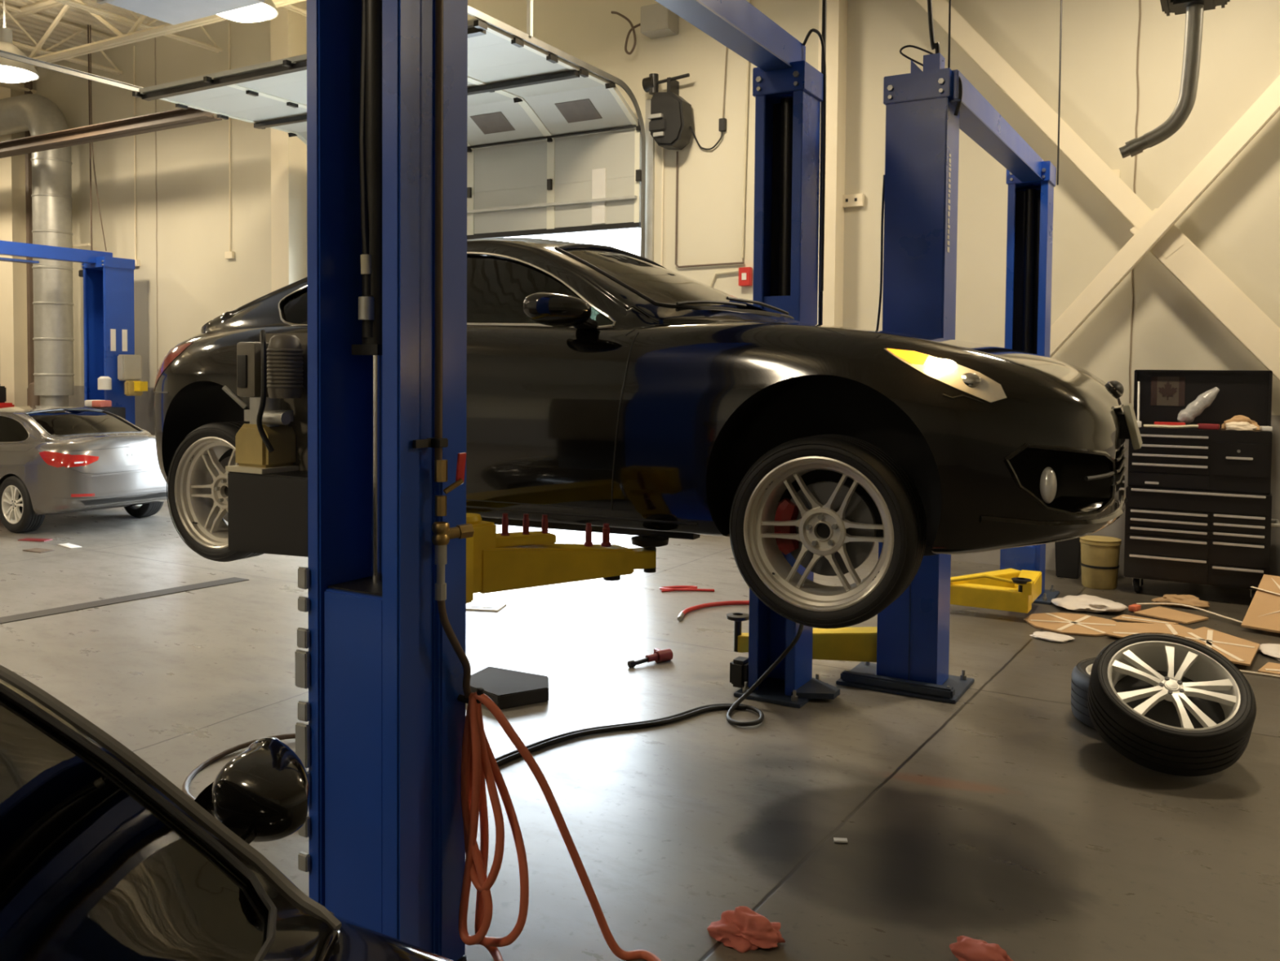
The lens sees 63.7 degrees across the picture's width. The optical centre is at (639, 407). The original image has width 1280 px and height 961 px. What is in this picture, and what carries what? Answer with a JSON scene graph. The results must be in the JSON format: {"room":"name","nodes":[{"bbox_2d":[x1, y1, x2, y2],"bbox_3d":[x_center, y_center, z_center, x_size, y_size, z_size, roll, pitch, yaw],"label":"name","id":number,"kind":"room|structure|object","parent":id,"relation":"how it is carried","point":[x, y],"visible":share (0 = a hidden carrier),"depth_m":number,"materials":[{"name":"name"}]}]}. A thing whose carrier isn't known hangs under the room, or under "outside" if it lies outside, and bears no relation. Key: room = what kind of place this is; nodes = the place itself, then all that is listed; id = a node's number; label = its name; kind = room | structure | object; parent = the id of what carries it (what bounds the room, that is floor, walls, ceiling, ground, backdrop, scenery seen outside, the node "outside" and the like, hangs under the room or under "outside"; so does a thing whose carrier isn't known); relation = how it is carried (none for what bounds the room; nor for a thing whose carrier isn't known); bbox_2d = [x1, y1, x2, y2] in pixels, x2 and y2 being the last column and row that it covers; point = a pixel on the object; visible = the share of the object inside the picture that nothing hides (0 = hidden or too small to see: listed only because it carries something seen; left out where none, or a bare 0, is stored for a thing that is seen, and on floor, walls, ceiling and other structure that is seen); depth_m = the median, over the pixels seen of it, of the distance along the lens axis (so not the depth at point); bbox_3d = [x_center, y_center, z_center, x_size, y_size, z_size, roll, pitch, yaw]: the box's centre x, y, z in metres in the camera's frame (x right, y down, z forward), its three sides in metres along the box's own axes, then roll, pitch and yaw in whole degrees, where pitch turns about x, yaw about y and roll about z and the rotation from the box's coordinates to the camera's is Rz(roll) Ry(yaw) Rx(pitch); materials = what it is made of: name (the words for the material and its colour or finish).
{"room":"auto repair garage","nodes":[
{"label":"auto repair garage","id":0,"kind":"room"},
{"bbox_2d":[0,0,168,57],"bbox_3d":[-6.682,-5.337,4.165,32.000,0.200,19.400,2,2,30],"label":"roof truss","id":1,"kind":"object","parent":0,"point":[36,28],"depth_m":15.20,"materials":[{"name":"metal"}]},
{"bbox_2d":[0,0,26,56],"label":"lamp","id":2,"kind":"object","parent":1,"relation":"hanging from","point":[6,33],"depth_m":12.91,"materials":[{"name":"metal"}]},
{"bbox_2d":[0,56,39,83],"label":"lamp","id":3,"kind":"object","parent":1,"relation":"hanging from","point":[11,71],"depth_m":12.89,"materials":[{"name":"metal"}]},
{"bbox_2d":[0,65,35,83],"bbox_3d":[-8.023,-4.199,13.004,0.680,0.145,0.680,2,2,30],"label":"diffuser","id":4,"kind":"object","parent":3,"relation":"attached to","point":[8,73],"depth_m":12.92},
{"bbox_2d":[87,24,92,250],"bbox_3d":[-8.127,-3.969,15.208,0.054,3.330,0.024,2,2,30],"label":"hanging wire","id":5,"kind":"object","parent":1,"relation":"hanging from","point":[88,38],"visible":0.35,"depth_m":15.21,"materials":[{"name":"brown metal"}]},
{"bbox_2d":[89,24,106,250],"bbox_3d":[-7.970,-3.965,15.141,0.347,3.332,0.016,2,2,30],"label":"wire","id":6,"kind":"object","parent":1,"relation":"hanging from","point":[90,24],"visible":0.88,"depth_m":15.18,"materials":[{"name":"brown metal"}]},
{"bbox_2d":[96,0,264,24],"bbox_3d":[-5.087,-4.436,7.343,1.330,1.795,4.850,2,2,30],"label":"duct","id":7,"kind":"object","parent":1,"relation":"hanging from","point":[171,11],"visible":1,"depth_m":9.30,"materials":[{"name":"metal"}]},
{"bbox_2d":[215,0,278,22],"bbox_3d":[-4.262,-4.804,10.986,0.760,1.300,0.760,2,2,30],"label":"lamp","id":8,"kind":"object","parent":1,"relation":"hanging from","point":[267,10],"visible":0.68,"depth_m":10.95,"materials":[{"name":"metal"}]},
{"bbox_2d":[817,0,826,324],"bbox_3d":[1.019,-2.680,5.639,0.031,5.080,0.026,2,2,30],"label":"conduit","id":9,"kind":"object","parent":1,"relation":"hanging from","point":[824,2],"visible":0.36,"depth_m":5.68,"materials":[{"name":"black plastic"}]},
{"bbox_2d":[927,0,940,53],"bbox_3d":[1.614,-3.574,5.604,0.101,3.281,0.026,2,2,30],"label":"hanging cable","id":10,"kind":"object","parent":1,"relation":"hanging from","point":[933,45],"visible":0.91,"depth_m":5.65,"materials":[{"name":"black plastic"}]},
{"bbox_2d":[947,0,951,67],"bbox_3d":[1.685,-3.526,5.530,0.027,3.370,0.012,2,2,30],"label":"hanging wire","id":11,"kind":"object","parent":1,"relation":"hanging from","point":[949,1],"visible":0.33,"depth_m":5.58,"materials":[{"name":"black plastic"}]},
{"bbox_2d":[1056,0,1062,185],"bbox_3d":[3.309,-3.520,8.063,0.024,3.530,0.013,-1,2,-33],"label":"hanging wire","id":12,"kind":"object","parent":1,"relation":"hanging from","point":[1060,24],"visible":1,"depth_m":8.10,"materials":[{"name":"black plastic"}]},
{"bbox_2d":[1119,0,1230,158],"bbox_3d":[2.756,-3.248,5.243,0.490,3.886,0.320,2,2,30],"label":"hose","id":13,"kind":"object","parent":1,"relation":"hanging from","point":[1193,9],"visible":1,"depth_m":5.24,"materials":[{"name":"metal"}]},
{"bbox_3d":[-6.886,-4.817,3.836,32.028,0.816,0.158,2,2,30],"label":"ceiling","id":14,"kind":"structure","parent":1,"relation":"attached to","visible":0},
{"bbox_2d":[0,81,36,93],"bbox_3d":[-14.651,-5.177,8.775,0.123,0.526,18.820,2,2,30],"label":"ceiling beam","id":15,"kind":"structure","parent":14,"relation":"attached to","point":[2,84],"depth_m":16.64,"materials":[{"name":"metal"}]},
{"bbox_2d":[0,2,123,75],"bbox_3d":[-12.660,-5.120,7.626,0.123,0.526,18.820,2,2,30],"label":"ceiling beam","id":16,"kind":"structure","parent":14,"relation":"attached to","point":[80,29],"depth_m":14.98,"materials":[{"name":"metal"}]},
{"bbox_2d":[53,0,222,53],"bbox_3d":[-10.668,-5.062,6.477,0.123,0.526,18.820,2,2,30],"label":"ceiling beam","id":17,"kind":"structure","parent":14,"relation":"attached to","point":[215,48],"depth_m":13.48,"materials":[{"name":"metal"}]},
{"bbox_2d":[281,4,306,16],"bbox_3d":[-8.677,-5.005,5.328,0.123,0.526,18.820,2,2,30],"label":"ceiling beam","id":18,"kind":"structure","parent":14,"relation":"attached to","point":[292,7],"depth_m":12.88,"materials":[{"name":"metal"}]},
{"bbox_2d":[0,106,222,158],"bbox_3d":[-9.595,-3.780,15.225,9.980,0.145,0.250,2,2,30],"label":"rail","id":19,"kind":"object","parent":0,"point":[177,117],"visible":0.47,"depth_m":13.75,"materials":[{"name":"brown metal"}]},
{"bbox_2d":[0,0,305,66],"bbox_3d":[-2.709,-5.033,11.063,32.028,0.816,0.158,2,2,30],"label":"ceiling joists","id":20,"kind":"object","parent":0,"point":[132,36],"visible":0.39,"depth_m":13.56,"materials":[{"name":"beige paint"}]},
{"bbox_2d":[0,500,1279,960],"bbox_3d":[-6.668,1.635,4.538,32.000,0.200,19.100,2,2,30],"label":"floor","id":21,"kind":"structure","parent":0,"point":[995,815],"depth_m":4.58,"materials":[{"name":"concrete"}]},
{"bbox_2d":[0,386,14,408],"bbox_3d":[-10.520,0.365,16.712,0.600,1.420,0.415,2,2,30],"label":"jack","id":22,"kind":"object","parent":21,"relation":"on","point":[2,388],"visible":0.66,"depth_m":16.69,"materials":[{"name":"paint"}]},
{"bbox_2d":[26,382,39,405],"bbox_3d":[-9.733,0.306,16.611,0.260,1.560,0.260,2,2,30],"label":"gas cylinder","id":23,"kind":"object","parent":21,"relation":"on","point":[32,399],"visible":0.2,"depth_m":16.48,"materials":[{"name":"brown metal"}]},
{"bbox_2d":[0,93,90,406],"bbox_3d":[-10.421,-1.942,16.768,4.100,6.030,0.562,2,2,30],"label":"duct","id":24,"kind":"object","parent":21,"relation":"on","point":[53,339],"visible":0.91,"depth_m":15.83,"materials":[{"name":"metal"}]},
{"bbox_2d":[0,240,147,425],"bbox_3d":[-9.373,-0.480,12.393,1.160,3.430,7.100,2,2,30],"label":"lift","id":25,"kind":"object","parent":21,"relation":"on","point":[112,367],"visible":0.65,"depth_m":15.07,"materials":[{"name":"blue metal"}]},
{"bbox_2d":[0,257,39,263],"bbox_3d":[-9.680,-1.940,12.007,0.200,0.030,5.200,2,2,30],"label":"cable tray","id":26,"kind":"object","parent":25,"relation":"on","point":[2,259],"depth_m":14.02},
{"bbox_2d":[0,405,168,533],"bbox_3d":[-7.175,0.621,12.011,4.072,1.296,1.884,2,2,30],"label":"car","id":27,"kind":"object","parent":21,"relation":"on","point":[55,460],"visible":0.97,"depth_m":10.83,"materials":[{"name":"grey paint"}]},
{"bbox_2d":[39,450,98,467],"bbox_3d":[-5.881,0.532,10.540,0.632,0.161,0.226,0,2,-10],"label":"tail lamp","id":28,"kind":"object","parent":27,"relation":"attached to","point":[47,459],"depth_m":10.53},
{"bbox_2d":[80,491,168,505],"bbox_3d":[-5.438,0.968,11.017,0.055,0.058,1.119,2,2,30],"label":"diffuser","id":29,"kind":"object","parent":27,"relation":"attached to","point":[130,497],"depth_m":10.93,"materials":[{"name":"black plastic"}]},
{"bbox_2d":[81,406,125,419],"bbox_3d":[-7.584,0.588,14.505,0.500,1.179,0.410,2,2,30],"label":"trolley","id":30,"kind":"object","parent":21,"relation":"on","point":[121,411],"visible":0.06,"depth_m":14.44,"materials":[{"name":"black metal"}]},
{"bbox_2d":[0,577,248,623],"bbox_3d":[-3.898,1.444,7.727,0.179,0.006,2.032,2,2,36],"label":"floor drain","id":31,"kind":"object","parent":21,"relation":"on","point":[41,613],"visible":1,"depth_m":7.68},
{"bbox_2d":[0,664,453,960],"bbox_3d":[-1.441,1.024,1.291,4.365,1.339,2.060,2,2,30],"label":"parked car","id":32,"kind":"object","parent":21,"relation":"on","point":[103,857],"visible":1,"depth_m":1.51,"materials":[{"name":"black paint"}]},
{"bbox_2d":[194,782,213,816],"bbox_3d":[-0.786,0.748,1.982,0.001,0.093,0.184,2,2,30],"label":"mirror arm","id":33,"kind":"object","parent":32,"relation":"attached to","point":[203,798],"depth_m":1.93},
{"bbox_2d":[209,737,310,842],"bbox_3d":[-0.703,0.728,1.939,0.219,0.170,0.184,2,2,30],"label":"mirror","id":34,"kind":"object","parent":32,"relation":"attached to","point":[262,793],"depth_m":1.87,"materials":[{"name":"black paint"}]},
{"bbox_2d":[182,733,295,799],"bbox_3d":[-1.433,1.571,4.399,1.024,0.044,0.924,2,2,30],"label":"hose","id":35,"kind":"object","parent":21,"relation":"on","point":[185,785],"visible":0.3,"depth_m":4.58,"materials":[{"name":"black rubber"}]},
{"bbox_2d":[466,601,506,611],"bbox_3d":[-1.160,1.468,7.589,0.300,0.015,0.220,1,2,10],"label":"paper sheet","id":36,"kind":"object","parent":21,"relation":"on","point":[473,606],"visible":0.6,"depth_m":7.56,"materials":[{"name":"white paper"}]},
{"bbox_2d":[471,602,502,608],"bbox_3d":[-1.133,1.462,7.596,0.200,0.003,0.130,1,2,10],"label":"print","id":37,"kind":"object","parent":36,"relation":"on","point":[473,605],"depth_m":7.59,"materials":[{"name":"white paper"}]},
{"bbox_2d":[470,666,548,709],"bbox_3d":[-0.729,1.514,5.539,0.516,0.075,0.418,2,2,30],"label":"block","id":38,"kind":"object","parent":21,"relation":"on","point":[508,688],"visible":0.78,"depth_m":5.46,"materials":[{"name":"rubber"}]},
{"bbox_2d":[222,0,839,960],"bbox_3d":[-0.243,-0.210,4.416,1.744,3.608,3.515,2,2,30],"label":"lift","id":39,"kind":"object","parent":21,"relation":"on","point":[351,453],"visible":0.84,"depth_m":2.92,"materials":[{"name":"blue metal"}]},
{"bbox_2d":[236,355,247,387],"bbox_3d":[-1.227,-0.112,3.175,0.040,0.100,0.006,2,2,30],"label":"switch","id":40,"kind":"object","parent":39,"relation":"attached to","point":[242,360],"depth_m":3.17,"materials":[{"name":"black plastic"}]},
{"bbox_2d":[225,465,298,474],"bbox_3d":[-1.165,0.189,3.198,0.165,0.015,0.160,2,2,30],"label":"tray","id":41,"kind":"object","parent":39,"relation":"on","point":[233,469],"depth_m":3.14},
{"bbox_2d":[500,513,509,536],"bbox_3d":[-0.439,0.385,3.353,0.030,0.078,0.030,2,2,30],"label":"adapter","id":42,"kind":"object","parent":39,"relation":"on","point":[504,519],"visible":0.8,"depth_m":3.34,"materials":[{"name":"red metal"}]},
{"bbox_2d":[522,513,529,534],"bbox_3d":[-0.376,0.391,3.393,0.030,0.078,0.030,2,2,30],"label":"adapter","id":43,"kind":"object","parent":39,"relation":"on","point":[526,516],"visible":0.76,"depth_m":3.38,"materials":[{"name":"red metal"}]},
{"bbox_2d":[584,522,592,546],"bbox_3d":[-0.176,0.435,3.520,0.030,0.078,0.030,2,2,30],"label":"adapter","id":44,"kind":"object","parent":39,"relation":"on","point":[588,542],"visible":1,"depth_m":3.51,"materials":[{"name":"red metal"}]},
{"bbox_2d":[600,523,611,546],"bbox_3d":[-0.117,0.441,3.557,0.035,0.078,0.035,2,2,30],"label":"adapter","id":45,"kind":"object","parent":39,"relation":"on","point":[606,542],"visible":1,"depth_m":3.55,"materials":[{"name":"red metal"}]},
{"bbox_2d":[153,237,1142,628],"bbox_3d":[-0.163,-0.023,4.717,4.450,1.534,2.093,1,2,27],"label":"coupe","id":46,"kind":"object","parent":39,"relation":"on","point":[632,393],"visible":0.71,"depth_m":3.60,"materials":[{"name":"black paint"}]},
{"bbox_2d":[153,342,193,394],"bbox_3d":[-2.244,-0.180,4.944,0.386,0.261,0.150,2,2,30],"label":"tail lamp","id":47,"kind":"object","parent":46,"relation":"on","point":[177,355],"depth_m":4.85,"materials":[{"name":"red plastic"}]},
{"bbox_2d":[523,291,591,328],"bbox_3d":[-0.284,-0.351,3.715,0.219,0.126,0.217,1,2,27],"label":"mirror","id":48,"kind":"object","parent":46,"relation":"attached to","point":[548,308],"depth_m":3.65,"materials":[{"name":"black paint"}]},
{"bbox_2d":[1040,466,1057,503],"bbox_3d":[1.287,0.245,3.244,0.050,0.116,0.081,1,2,27],"label":"fog lamp","id":49,"kind":"object","parent":46,"relation":"attached to","point":[1048,482],"depth_m":3.22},
{"bbox_2d":[654,0,791,71],"bbox_3d":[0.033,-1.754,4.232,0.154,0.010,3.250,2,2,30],"label":"crossbeam","id":50,"kind":"object","parent":39,"relation":"on","point":[699,13],"depth_m":4.87,"materials":[{"name":"metal"}]},
{"bbox_2d":[458,691,661,960],"bbox_3d":[-0.212,1.233,2.978,0.605,0.827,0.236,1,2,7],"label":"air hose","id":51,"kind":"object","parent":21,"relation":"on","point":[479,764],"visible":1,"depth_m":2.95,"materials":[{"name":"rubber"}]},
{"bbox_2d":[495,624,803,765],"bbox_3d":[-0.167,1.318,4.749,2.814,0.529,0.493,-1,3,-41],"label":"air hose","id":52,"kind":"object","parent":21,"relation":"on","point":[500,760],"visible":0.69,"depth_m":5.09,"materials":[{"name":"rubber"}]},
{"bbox_2d":[627,648,672,667],"bbox_3d":[0.044,1.501,6.182,0.298,0.070,0.119,-1,2,-36],"label":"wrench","id":53,"kind":"object","parent":21,"relation":"on","point":[659,655],"visible":1,"depth_m":6.17,"materials":[{"name":"red metal"}]},
{"bbox_2d":[659,585,714,591],"bbox_3d":[0.372,1.453,8.260,0.434,0.026,0.165,0,2,-4],"label":"strap","id":54,"kind":"object","parent":21,"relation":"on","point":[684,588],"visible":1,"depth_m":8.20,"materials":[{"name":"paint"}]},
{"bbox_2d":[677,600,749,621],"bbox_3d":[0.914,1.477,7.574,1.425,0.034,0.432,0,2,-12],"label":"air hose","id":55,"kind":"object","parent":21,"relation":"on","point":[684,611],"visible":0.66,"depth_m":7.65,"materials":[{"name":"rubber"}]},
{"bbox_2d":[706,906,785,952],"bbox_3d":[0.330,1.596,3.175,0.241,0.093,0.151,2,2,30],"label":"rag","id":56,"kind":"object","parent":21,"relation":"on","point":[743,929],"visible":1,"depth_m":3.14,"materials":[{"name":"red fabric"}]},
{"bbox_2d":[726,44,1059,703],"bbox_3d":[1.933,-0.262,7.026,1.348,3.566,3.452,2,2,30],"label":"lift","id":57,"kind":"object","parent":21,"relation":"on","point":[926,110],"visible":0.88,"depth_m":5.69,"materials":[{"name":"blue metal"}]},
{"bbox_2d":[949,98,1042,181],"bbox_3d":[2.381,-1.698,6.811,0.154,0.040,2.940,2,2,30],"label":"crossbeam","id":58,"kind":"object","parent":57,"relation":"on","point":[972,122],"depth_m":6.52,"materials":[{"name":"metal"}]},
{"bbox_2d":[949,935,1013,960],"bbox_3d":[1.011,1.613,3.034,0.193,0.082,0.142,2,3,43],"label":"rag","id":59,"kind":"object","parent":21,"relation":"on","point":[966,948],"visible":1,"depth_m":3.00,"materials":[{"name":"red fabric"}]},
{"bbox_2d":[1030,631,1075,642],"bbox_3d":[2.733,1.519,6.835,0.284,0.035,0.204,2,2,30],"label":"scrap","id":60,"kind":"object","parent":21,"relation":"on","point":[1048,636],"visible":1,"depth_m":6.79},
{"bbox_2d":[1054,537,1081,578],"bbox_3d":[3.736,1.258,8.958,0.240,0.425,0.240,2,2,30],"label":"waste bin","id":61,"kind":"object","parent":21,"relation":"on","point":[1068,553],"visible":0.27,"depth_m":8.86,"materials":[{"name":"black plastic"}]},
{"bbox_2d":[1024,612,1118,636],"bbox_3d":[3.045,1.515,7.205,0.653,0.015,0.636,2,2,30],"label":"cardboard","id":62,"kind":"object","parent":21,"relation":"on","point":[1057,622],"visible":0.96,"depth_m":7.19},
{"bbox_2d":[1051,594,1128,612],"bbox_3d":[3.384,1.469,7.747,0.537,0.083,0.452,2,2,30],"label":"plastic wrap","id":63,"kind":"object","parent":21,"relation":"on","point":[1091,603],"visible":1,"depth_m":7.62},
{"bbox_2d":[1079,535,1121,589],"bbox_3d":[3.809,1.282,8.524,0.320,0.410,0.320,2,2,30],"label":"drum","id":64,"kind":"object","parent":21,"relation":"on","point":[1100,554],"visible":0.99,"depth_m":8.41,"materials":[{"name":"plastic"}]},
{"bbox_2d":[1071,657,1171,729],"bbox_3d":[2.535,1.465,5.187,0.670,0.246,0.670,2,2,30],"label":"wheel","id":65,"kind":"object","parent":21,"relation":"on","point":[1081,673],"visible":0.09,"depth_m":5.18,"materials":[{"name":"black rubber"}]},
{"bbox_2d":[1111,614,1178,624],"bbox_3d":[3.600,1.516,7.335,0.420,0.013,0.180,2,2,30],"label":"strip","id":66,"kind":"object","parent":21,"relation":"on","point":[1122,617],"visible":0.89,"depth_m":7.32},
{"bbox_2d":[1106,622,1192,638],"bbox_3d":[3.497,1.514,6.911,0.642,0.013,0.613,-1,3,-43],"label":"cardboard piece","id":67,"kind":"object","parent":21,"relation":"on","point":[1122,629],"visible":0.56,"depth_m":6.99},
{"bbox_2d":[1174,626,1259,666],"bbox_3d":[3.685,1.512,6.581,0.480,0.015,0.900,2,2,30],"label":"cardboard square","id":68,"kind":"object","parent":67,"relation":"on","point":[1238,651],"visible":0.81,"depth_m":6.56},
{"bbox_2d":[1133,606,1208,624],"bbox_3d":[3.874,1.512,7.484,0.353,0.012,0.392,-1,2,-35],"label":"flap","id":69,"kind":"object","parent":21,"relation":"on","point":[1159,612],"visible":1,"depth_m":7.46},
{"bbox_2d":[1087,632,1256,776],"bbox_3d":[2.409,1.337,4.690,0.671,0.522,0.674,1,2,13],"label":"wheel","id":70,"kind":"object","parent":21,"relation":"on","point":[1206,727],"visible":1,"depth_m":4.60,"materials":[{"name":"black rubber"}]},
{"bbox_2d":[1151,594,1209,608],"bbox_3d":[4.109,1.470,7.824,0.398,0.088,0.193,2,2,30],"label":"cardboard","id":71,"kind":"object","parent":21,"relation":"on","point":[1186,599],"visible":0.82,"depth_m":7.79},
{"bbox_2d":[1136,602,1242,622],"bbox_3d":[4.065,1.490,7.484,0.168,0.042,0.842,-1,3,-39],"label":"strap","id":72,"kind":"object","parent":21,"relation":"on","point":[1146,603],"visible":0.77,"depth_m":7.60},
{"bbox_2d":[1124,485,1279,599],"bbox_3d":[4.469,1.073,8.204,1.064,0.859,0.524,2,2,30],"label":"base cabinet","id":73,"kind":"object","parent":21,"relation":"on","point":[1215,538],"visible":0.94,"depth_m":8.00,"materials":[{"name":"black metal"}]},
{"bbox_2d":[1127,369,1272,493],"bbox_3d":[4.454,0.172,8.197,0.980,0.938,0.484,2,2,30],"label":"tool chest","id":74,"kind":"object","parent":73,"relation":"on","point":[1220,460],"visible":0.94,"depth_m":8.15,"materials":[{"name":"black metal"}]},
{"bbox_2d":[1143,424,1198,428],"bbox_3d":[4.197,0.149,8.139,0.387,0.033,0.054,1,2,22],"label":"cable","id":75,"kind":"object","parent":74,"relation":"on","point":[1144,425],"visible":1,"depth_m":8.12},
{"bbox_2d":[1177,386,1219,424],"bbox_3d":[4.452,-0.012,8.206,0.308,0.306,0.124,1,2,8],"label":"bag","id":76,"kind":"object","parent":74,"relation":"in","point":[1195,408],"visible":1,"depth_m":8.17,"materials":[{"name":"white plastic"}]},
{"bbox_2d":[1221,414,1259,430],"bbox_3d":[4.688,0.117,8.025,0.273,0.114,0.161,2,2,30],"label":"glove","id":77,"kind":"object","parent":74,"relation":"on","point":[1239,418],"visible":0.59,"depth_m":7.98,"materials":[{"name":"fabric"}]},
{"bbox_2d":[1224,421,1258,431],"bbox_3d":[4.622,0.143,7.906,0.227,0.067,0.062,2,2,30],"label":"folded cloth","id":78,"kind":"object","parent":74,"relation":"on","point":[1234,425],"visible":1,"depth_m":7.89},
{"bbox_2d":[1240,574,1279,633],"bbox_3d":[4.543,1.375,7.111,0.646,0.274,0.646,-1,3,-45],"label":"cardboard box","id":79,"kind":"object","parent":21,"relation":"on","point":[1263,613],"visible":1,"depth_m":7.18,"materials":[{"name":"cardboard"}]},
{"bbox_2d":[1257,662,1279,675],"bbox_3d":[3.917,1.564,6.044,0.474,0.013,0.255,2,2,36],"label":"cardboard offcut","id":80,"kind":"object","parent":21,"relation":"on","point":[1270,668],"visible":1,"depth_m":6.12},
{"bbox_2d":[1258,643,1279,660],"bbox_3d":[4.151,1.534,6.367,0.575,0.055,0.493,2,2,30],"label":"foam","id":81,"kind":"object","parent":21,"relation":"on","point":[1273,651],"visible":0.94,"depth_m":6.46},
{"bbox_2d":[0,0,1279,589],"bbox_3d":[-1.935,-2.096,12.552,32.000,6.780,0.300,2,2,30],"label":"wall","id":82,"kind":"structure","parent":0,"point":[1235,222],"depth_m":9.92,"materials":[{"name":"paint"}]},
{"bbox_2d":[0,81,27,406],"bbox_3d":[-10.428,-2.330,17.136,0.400,6.780,0.250,2,2,30],"label":"pillar","id":83,"kind":"structure","parent":82,"relation":"attached to","point":[13,275],"depth_m":17.02,"materials":[{"name":"beige paint"}]},
{"bbox_2d":[24,80,34,386],"bbox_3d":[-10.026,-2.280,16.934,0.111,6.700,0.111,-1,3,-37],"label":"downpipe","id":84,"kind":"object","parent":82,"relation":"attached to","point":[28,84],"visible":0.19,"depth_m":16.88,"materials":[{"name":"brown metal"}]},
{"bbox_2d":[133,45,136,259],"bbox_3d":[-7.664,-3.854,15.615,0.034,3.220,0.024,2,2,30],"label":"conduit","id":85,"kind":"object","parent":82,"relation":"attached to","point":[134,67],"visible":0.96,"depth_m":15.61,"materials":[{"name":"metal"}]},
{"bbox_2d":[155,37,158,370],"bbox_3d":[-7.243,-2.873,15.421,0.028,5.440,0.016,2,2,30],"label":"trim","id":86,"kind":"structure","parent":82,"relation":"attached to","point":[155,37],"depth_m":15.42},
{"bbox_2d":[228,22,231,251],"bbox_3d":[-5.794,-3.805,14.535,0.034,3.210,0.024,2,2,30],"label":"conduit","id":87,"kind":"object","parent":82,"relation":"attached to","point":[229,137],"visible":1,"depth_m":14.54,"materials":[{"name":"metal"}]},
{"bbox_2d":[270,0,306,292],"bbox_3d":[-4.708,-2.164,13.806,0.340,6.780,0.300,2,2,30],"label":"pillar","id":88,"kind":"structure","parent":82,"relation":"attached to","point":[288,28],"depth_m":13.66,"materials":[{"name":"beige paint"}]},
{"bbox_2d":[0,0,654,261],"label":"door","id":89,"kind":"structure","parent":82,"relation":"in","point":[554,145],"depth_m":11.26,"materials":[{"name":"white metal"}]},
{"bbox_2d":[611,3,678,54],"bbox_3d":[0.036,-4.036,11.043,0.735,0.505,0.240,2,2,30],"label":"junction box","id":90,"kind":"object","parent":82,"relation":"attached to","point":[657,20],"visible":0.98,"depth_m":10.88,"materials":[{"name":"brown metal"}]},
{"bbox_2d":[660,146,663,266],"bbox_3d":[0.238,-1.817,11.102,0.027,1.960,0.022,2,2,30],"label":"conduit","id":91,"kind":"object","parent":82,"relation":"attached to","point":[662,188],"visible":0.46,"depth_m":11.08,"materials":[{"name":"metal"}]},
{"bbox_2d":[642,72,723,150],"bbox_3d":[0.427,-3.112,10.787,0.855,0.825,0.340,2,2,30],"label":"reel","id":92,"kind":"object","parent":82,"relation":"attached to","point":[671,122],"visible":1,"depth_m":10.75,"materials":[{"name":"black plastic"}]},
{"bbox_2d":[648,119,666,132],"bbox_3d":[0.188,-2.952,10.785,0.200,0.110,0.050,2,2,30],"label":"vent","id":93,"kind":"object","parent":92,"relation":"attached to","point":[655,125],"depth_m":10.76,"materials":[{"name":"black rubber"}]},
{"bbox_2d":[675,151,744,267],"bbox_3d":[0.729,-2.102,10.810,0.806,1.241,0.022,2,2,30],"label":"conduit","id":94,"kind":"object","parent":82,"relation":"attached to","point":[677,160],"visible":1,"depth_m":10.98,"materials":[{"name":"brown metal"}]},
{"bbox_2d":[741,0,750,257],"bbox_3d":[1.090,-3.426,10.562,0.068,3.770,0.028,2,2,30],"label":"conduit","id":95,"kind":"object","parent":82,"relation":"attached to","point":[748,1],"visible":0.68,"depth_m":10.58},
{"bbox_2d":[738,266,752,286],"bbox_3d":[1.087,-1.347,10.611,0.130,0.190,0.076,2,2,30],"label":"fire alarm","id":96,"kind":"object","parent":82,"relation":"attached to","point":[745,273],"visible":1,"depth_m":10.58,"materials":[{"name":"red paint"}]},
{"bbox_2d":[817,0,847,326],"bbox_3d":[1.858,-1.976,10.045,0.200,6.780,0.250,2,2,30],"label":"pillar","id":97,"kind":"structure","parent":82,"relation":"attached to","point":[837,10],"depth_m":9.93,"materials":[{"name":"beige paint"}]},
{"bbox_2d":[842,193,864,208],"bbox_3d":[2.072,-2.013,10.034,0.220,0.120,0.054,2,2,30],"label":"outlet box","id":98,"kind":"object","parent":82,"relation":"attached to","point":[856,200],"visible":1,"depth_m":10.01,"materials":[{"name":"beige paint"}]},
{"bbox_2d":[915,0,1183,257],"bbox_3d":[3.149,-3.081,9.214,3.137,3.636,0.100,2,2,30],"label":"brace","id":99,"kind":"object","parent":82,"relation":"attached to","point":[1072,145],"visible":1,"depth_m":8.95,"materials":[{"name":"beige paint"}]},
{"bbox_2d":[1128,0,1141,403],"bbox_3d":[4.246,-2.541,8.791,0.028,5.441,0.016,2,2,30],"label":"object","id":100,"kind":"structure","parent":82,"relation":"attached to","point":[1140,1],"depth_m":8.80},
{"bbox_2d":[1049,75,1279,357],"bbox_3d":[5.136,-2.658,7.917,4.470,5.249,0.100,2,2,30],"label":"brace","id":101,"kind":"object","parent":82,"relation":"attached to","point":[1267,105],"depth_m":8.38,"materials":[{"name":"beige paint"}]},
{"bbox_2d":[1129,208,1279,381],"bbox_3d":[5.399,0.013,8.005,2.942,3.278,0.090,2,2,30],"label":"brace","id":102,"kind":"object","parent":82,"relation":"attached to","point":[1233,308],"visible":0.88,"depth_m":8.32,"materials":[{"name":"beige paint"}]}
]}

